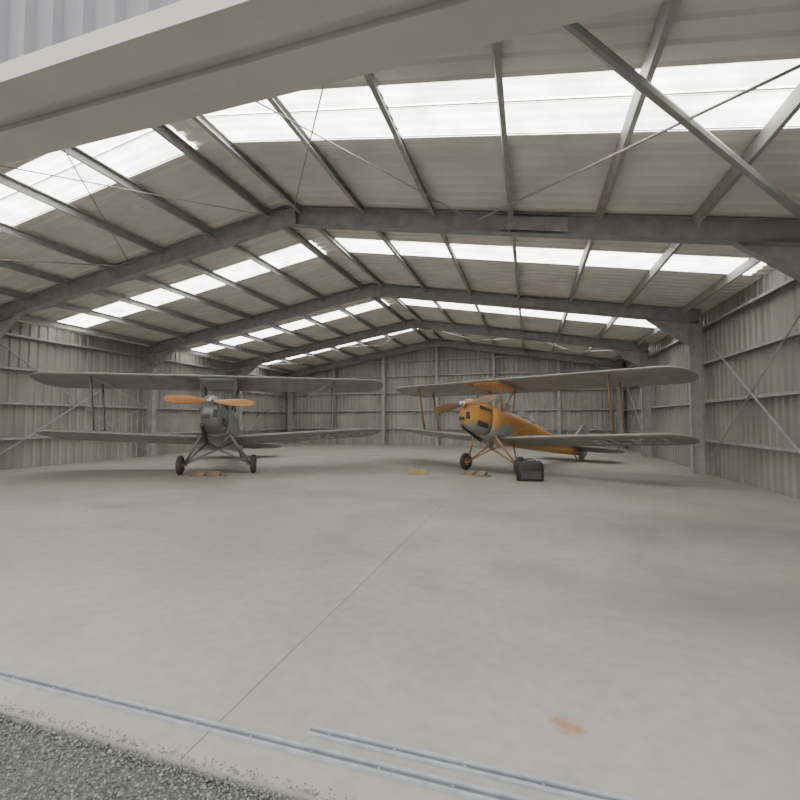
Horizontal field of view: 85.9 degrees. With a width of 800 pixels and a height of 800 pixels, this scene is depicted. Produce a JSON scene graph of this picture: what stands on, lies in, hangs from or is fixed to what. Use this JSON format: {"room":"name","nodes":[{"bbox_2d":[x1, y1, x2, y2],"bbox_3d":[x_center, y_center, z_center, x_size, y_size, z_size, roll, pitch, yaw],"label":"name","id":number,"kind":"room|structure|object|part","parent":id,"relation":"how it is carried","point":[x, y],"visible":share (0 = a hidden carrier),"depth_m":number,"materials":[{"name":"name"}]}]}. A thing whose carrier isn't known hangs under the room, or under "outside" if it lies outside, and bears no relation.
{"room":"aircraft hangar","nodes":[
{"label":"aircraft hangar","id":0,"kind":"room"},
{"bbox_2d":[0,321,288,469],"bbox_3d":[-10.027,0.007,15.987,0.030,4.270,21.820,-1,-3,17],"label":"wall","id":1,"kind":"structure","parent":0,"point":[18,386],"depth_m":14.40,"materials":[{"name":"grey metal"}]},
{"bbox_2d":[0,0,664,164],"bbox_3d":[-4.157,-2.946,3.153,18.700,2.738,0.495,-1,-3,17],"label":"wall","id":2,"kind":"structure","parent":0,"point":[74,73],"depth_m":2.06,"materials":[{"name":"grey metal"}]},
{"bbox_2d":[0,443,799,799],"bbox_3d":[-1.052,2.035,13.216,18.800,0.040,21.850,-1,-3,17],"label":"floor","id":3,"kind":"structure","parent":0,"point":[635,633],"depth_m":3.15,"materials":[{"name":"concrete"}]},
{"bbox_2d":[30,371,382,474],"bbox_3d":[-4.759,0.710,12.861,7.787,2.631,7.690,-1,-3,23],"label":"biplane","id":4,"kind":"object","parent":3,"relation":"on","point":[220,427],"visible":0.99,"depth_m":11.45,"materials":[{"name":"grey metal"}]},
{"bbox_3d":[-4.806,-0.476,11.508,0.865,0.314,0.987,1,-3,-14],"label":"fuel tank","id":5,"kind":"part","parent":4,"relation":"part of","materials":[{"name":"grey metal"}]},
{"bbox_2d":[188,471,226,477],"bbox_3d":[-4.737,1.834,10.601,0.850,0.120,0.260,0,-3,-3],"label":"chock","id":6,"kind":"object","parent":3,"relation":"on","point":[214,473],"visible":1,"depth_m":10.56,"materials":[{"name":"brown wood"}]},
{"bbox_2d":[0,669,536,799],"bbox_3d":[-4.154,1.534,2.952,18.100,0.010,0.056,-1,-3,17],"label":"door track","id":7,"kind":"object","parent":3,"relation":"on","point":[439,783],"visible":1,"depth_m":1.85,"materials":[{"name":"grey metal"}]},
{"bbox_2d":[0,207,799,338],"bbox_3d":[-2.403,-1.099,8.882,18.460,5.820,0.912,-1,-3,17],"label":"roof beam","id":8,"kind":"structure","parent":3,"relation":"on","point":[775,243],"depth_m":7.85,"materials":[{"name":"grey metal"}]},
{"bbox_2d":[408,469,427,474],"bbox_3d":[0.470,1.855,11.066,0.500,0.120,0.260,0,-3,7],"label":"chock","id":9,"kind":"object","parent":3,"relation":"on","point":[412,471],"visible":1,"depth_m":11.04,"materials":[{"name":"wood"}]},
{"bbox_2d":[138,450,713,759],"bbox_3d":[1.563,2.014,13.191,16.480,0.001,16.599,2,-3,-33],"label":"joint","id":10,"kind":"object","parent":3,"relation":"on","point":[498,450],"visible":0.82,"depth_m":2.81,"materials":[{"name":"grey concrete"}]},
{"bbox_2d":[143,284,709,474],"bbox_3d":[-0.886,-0.866,13.902,18.460,5.820,0.912,-1,-3,17],"label":"frame","id":11,"kind":"object","parent":3,"relation":"on","point":[671,320],"visible":0.97,"depth_m":12.65,"materials":[{"name":"grey metal"}]},
{"bbox_2d":[235,319,653,457],"bbox_3d":[0.603,-0.637,18.827,18.460,5.820,0.912,-1,-3,17],"label":"frame","id":12,"kind":"object","parent":3,"relation":"on","point":[641,359],"visible":0.94,"depth_m":17.95,"materials":[{"name":"grey metal"}]},
{"bbox_2d":[287,339,624,448],"bbox_3d":[2.010,-0.421,23.484,18.460,5.820,0.260,-1,-3,17],"label":"frame","id":13,"kind":"object","parent":3,"relation":"on","point":[437,343],"visible":0.77,"depth_m":23.34,"materials":[{"name":"grey metal"}]},
{"bbox_2d":[306,725,640,799],"bbox_3d":[2.066,1.452,1.190,5.170,0.010,0.056,-1,-3,17],"label":"door track","id":14,"kind":"object","parent":3,"relation":"on","point":[560,788],"visible":1,"depth_m":1.73,"materials":[{"name":"grey metal"}]},
{"bbox_2d":[461,470,491,476],"bbox_3d":[1.916,1.845,10.838,0.750,0.120,0.260,-2,-4,42],"label":"chock","id":15,"kind":"object","parent":3,"relation":"on","point":[469,472],"visible":1,"depth_m":10.77,"materials":[{"name":"brown wood"}]},
{"bbox_2d":[516,458,543,481],"bbox_3d":[3.000,1.607,9.934,0.600,0.511,0.325,0,-3,7],"label":"tool bag","id":16,"kind":"object","parent":3,"relation":"on","point":[533,471],"visible":1,"depth_m":9.80,"materials":[{"name":"black fabric"}]},
{"bbox_2d":[395,366,699,472],"bbox_3d":[3.824,0.722,12.305,7.466,2.554,7.560,0,-3,-6],"label":"biplane","id":17,"kind":"object","parent":3,"relation":"on","point":[491,424],"visible":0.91,"depth_m":11.00,"materials":[{"name":"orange metal"}]},
{"bbox_3d":[2.606,-0.395,11.738,0.959,0.304,0.840,2,-4,-43],"label":"fuel tank","id":18,"kind":"part","parent":17,"relation":"part of","materials":[{"name":"orange metal"}]},
{"bbox_2d":[0,0,799,372],"bbox_3d":[-1.076,-3.072,13.372,18.940,1.680,22.120,-1,-3,17],"label":"ceiling","id":19,"kind":"structure","parent":0,"point":[670,173],"depth_m":7.55,"materials":[{"name":"metal"}]},
{"bbox_2d":[0,125,167,200],"bbox_3d":[-7.756,-3.324,7.497,8.870,1.533,0.380,-1,-3,17],"label":"skylight","id":20,"kind":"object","parent":19,"relation":"attached to","point":[53,163],"depth_m":6.80,"materials":[{"name":"white plastic"}]},
{"bbox_2d":[0,126,196,225],"bbox_3d":[-7.614,-3.302,7.966,8.870,1.533,0.560,-1,-3,17],"label":"skylight","id":21,"kind":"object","parent":19,"relation":"attached to","point":[152,149],"depth_m":7.22,"materials":[{"name":"white plastic"}]},
{"bbox_2d":[58,241,325,326],"bbox_3d":[-6.319,-3.103,12.250,8.870,1.533,0.860,-1,-3,17],"label":"skylight","id":22,"kind":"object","parent":19,"relation":"attached to","point":[298,253],"depth_m":12.01,"materials":[{"name":"white plastic"}]},
{"bbox_2d":[192,299,387,351],"bbox_3d":[-4.773,-2.865,17.366,8.870,1.533,0.860,-1,-3,17],"label":"skylight","id":23,"kind":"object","parent":19,"relation":"attached to","point":[371,305],"depth_m":17.20,"materials":[{"name":"white plastic"}]},
{"bbox_2d":[264,329,411,363],"bbox_3d":[-3.473,-2.665,21.669,8.870,1.533,0.860,-1,-3,17],"label":"skylight","id":24,"kind":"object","parent":19,"relation":"attached to","point":[409,329],"depth_m":21.82,"materials":[{"name":"white plastic"}]},
{"bbox_2d":[204,60,799,116],"bbox_3d":[1.233,-3.450,4.786,8.870,1.533,0.380,-1,-3,17],"label":"skylight","id":25,"kind":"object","parent":19,"relation":"attached to","point":[743,76],"depth_m":4.68,"materials":[{"name":"white plastic"}]},
{"bbox_2d":[207,92,799,141],"bbox_3d":[1.375,-3.428,5.255,8.870,1.533,0.560,-1,-3,17],"label":"skylight","id":26,"kind":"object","parent":19,"relation":"attached to","point":[751,109],"depth_m":5.23,"materials":[{"name":"white plastic"}]},
{"bbox_2d":[400,298,654,327],"bbox_3d":[4.216,-2.991,14.655,8.870,1.533,0.860,-1,-3,17],"label":"skylight","id":27,"kind":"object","parent":19,"relation":"attached to","point":[642,323],"depth_m":14.58,"materials":[{"name":"white plastic"}]},
{"bbox_2d":[335,238,766,274],"bbox_3d":[2.670,-3.229,9.539,8.870,1.533,0.860,-1,-3,17],"label":"skylight","id":28,"kind":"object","parent":19,"relation":"attached to","point":[720,265],"depth_m":9.31,"materials":[{"name":"white plastic"}]},
{"bbox_2d":[0,0,799,373],"bbox_3d":[-1.070,-2.981,13.277,17.591,1.608,21.350,-1,-3,17],"label":"roof purlins","id":29,"kind":"structure","parent":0,"point":[790,106],"depth_m":8.29,"materials":[{"name":"grey metal"}]},
{"bbox_2d":[0,22,799,366],"bbox_3d":[-0.881,-2.798,13.637,17.757,1.558,20.494,-1,-3,17],"label":"braces","id":30,"kind":"structure","parent":29,"relation":"attached to","point":[580,34],"depth_m":4.75,"materials":[{"name":"grey metal"}]},
{"bbox_2d":[0,278,799,452],"bbox_3d":[-1.049,-0.781,13.357,18.680,3.920,21.710,-1,-3,17],"label":"wall girts","id":31,"kind":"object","parent":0,"point":[790,281],"depth_m":13.04,"materials":[{"name":"grey metal"}]},
{"bbox_2d":[0,312,799,463],"bbox_3d":[-0.192,0.200,16.153,18.340,3.331,14.822,-1,-3,17],"label":"cross bracing","id":32,"kind":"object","parent":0,"point":[750,392],"depth_m":10.06,"materials":[{"name":"grey metal"}]},
{"bbox_2d":[293,347,626,448],"bbox_3d":[2.096,-0.424,23.767,18.700,5.854,0.030,-1,-3,17],"label":"wall","id":33,"kind":"structure","parent":0,"point":[601,419],"depth_m":23.83,"materials":[{"name":"grey metal"}]},
{"bbox_2d":[625,269,799,499],"bbox_3d":[7.903,-0.244,10.579,0.030,4.270,21.820,-1,-3,17],"label":"wall","id":34,"kind":"structure","parent":0,"point":[775,471],"depth_m":9.36,"materials":[{"name":"grey metal"}]},
{"label":"outside","id":35,"kind":"structure","parent":0,"visible":0},
{"bbox_2d":[0,718,281,799],"bbox_3d":[4.335,2.105,14.277,140.000,0.001,150.000,-1,-3,17],"label":"ground","id":36,"kind":"structure","parent":35,"point":[58,766],"depth_m":1.74,"materials":[{"name":"grey gravel"}]},
{"bbox_2d":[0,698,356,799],"bbox_3d":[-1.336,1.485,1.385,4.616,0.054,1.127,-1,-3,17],"label":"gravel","id":37,"kind":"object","parent":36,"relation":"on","point":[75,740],"visible":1,"depth_m":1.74,"materials":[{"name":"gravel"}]}
]}

